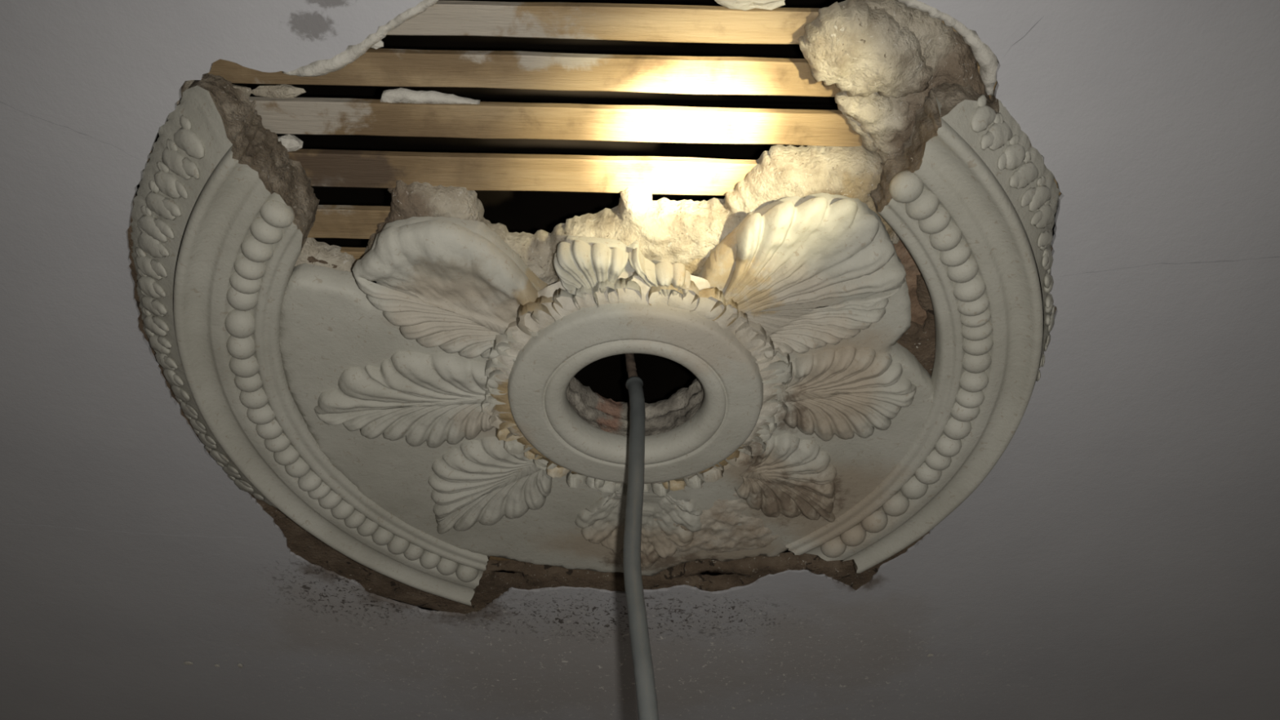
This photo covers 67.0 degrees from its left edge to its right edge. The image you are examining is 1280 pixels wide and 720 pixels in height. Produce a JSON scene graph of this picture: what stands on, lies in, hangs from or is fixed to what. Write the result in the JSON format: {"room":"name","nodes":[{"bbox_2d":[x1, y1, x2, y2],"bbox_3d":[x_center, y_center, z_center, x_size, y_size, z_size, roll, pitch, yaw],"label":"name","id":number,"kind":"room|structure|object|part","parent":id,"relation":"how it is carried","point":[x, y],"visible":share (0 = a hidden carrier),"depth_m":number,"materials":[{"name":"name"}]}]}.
{"room":"old house room","nodes":[
{"label":"old house room","id":0,"kind":"room"},
{"bbox_2d":[0,0,1279,719],"bbox_3d":[-0.024,-0.060,0.913,4.400,0.233,4.400,1,-46,0],"label":"ceiling","id":1,"kind":"structure","parent":0,"point":[1119,558],"depth_m":0.86,"materials":[{"name":"grey paint"}]},
{"bbox_2d":[182,661,193,665],"bbox_3d":[-0.559,0.375,1.197,0.012,0.002,0.008,1,-46,0],"label":"flake","id":2,"kind":"object","parent":1,"relation":"attached to","point":[188,663],"visible":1,"depth_m":1.20,"materials":[{"name":"white paint"}]},
{"bbox_2d":[232,84,251,97],"bbox_3d":[-0.283,-0.187,0.673,0.026,0.009,0.010,1,-46,0],"label":"chip","id":3,"kind":"object","parent":1,"relation":"on","point":[246,91],"visible":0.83,"depth_m":0.67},
{"bbox_2d":[250,84,306,98],"bbox_3d":[-0.252,-0.186,0.673,0.040,0.008,0.010,1,-46,0],"label":"chip","id":4,"kind":"object","parent":1,"relation":"attached to","point":[282,91],"visible":1,"depth_m":0.67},
{"bbox_2d":[277,133,302,151],"bbox_3d":[-0.257,-0.157,0.702,0.023,0.014,0.014,1,-46,0],"label":"chip","id":5,"kind":"object","parent":1,"relation":"in","point":[291,143],"visible":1,"depth_m":0.70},
{"bbox_2d":[371,40,383,48],"bbox_3d":[-0.177,-0.213,0.646,0.012,0.009,0.008,10,-46,-9],"label":"chip","id":6,"kind":"object","parent":1,"relation":"attached to","point":[380,43],"visible":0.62,"depth_m":0.64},
{"bbox_2d":[380,88,480,104],"bbox_3d":[-0.147,-0.184,0.676,0.070,0.006,0.010,1,-46,0],"label":"flake","id":7,"kind":"object","parent":1,"relation":"attached to","point":[398,95],"visible":1,"depth_m":0.68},
{"bbox_2d":[130,73,1059,605],"bbox_3d":[-0.040,0.037,0.841,0.764,0.073,0.607,1,-46,0],"label":"ceiling rose","id":8,"kind":"object","parent":1,"relation":"attached to","point":[426,422],"visible":0.99,"depth_m":0.78,"materials":[{"name":"paint"}]},
{"bbox_3d":[-0.286,0.057,0.856,0.176,0.041,0.574,-8,-46,9],"label":"rim moulding","id":9,"kind":"part","parent":8,"relation":"part of","materials":[{"name":"paint"}]},
{"bbox_3d":[0.238,0.021,0.813,0.180,0.041,0.525,1,-46,0],"label":"rim moulding","id":10,"kind":"part","parent":8,"relation":"part of","materials":[{"name":"paint"}]},
{"bbox_2d":[622,353,658,719],"bbox_3d":[-0.004,0.094,0.757,0.026,0.552,0.073,19,-48,-17],"label":"power cable","id":11,"kind":"object","parent":1,"relation":"hanging from","point":[646,693],"visible":0.91,"depth_m":0.69,"materials":[{"name":"grey plastic"}]},
{"bbox_2d":[714,0,785,10],"bbox_3d":[0.070,-0.234,0.621,0.048,0.013,0.019,1,-46,0],"label":"chip","id":12,"kind":"object","parent":1,"relation":"attached to","point":[744,5],"visible":1,"depth_m":0.62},
{"bbox_2d":[798,0,933,97],"bbox_3d":[0.148,-0.197,0.625,0.089,0.030,0.062,1,-46,0],"label":"lump","id":13,"kind":"object","parent":1,"relation":"attached to","point":[857,47],"visible":1,"depth_m":0.62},
{"bbox_2d":[835,91,915,168],"bbox_3d":[0.173,-0.161,0.667,0.044,0.019,0.078,-29,-53,26],"label":"lump","id":14,"kind":"object","parent":1,"relation":"attached to","point":[890,126],"visible":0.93,"depth_m":0.66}
]}

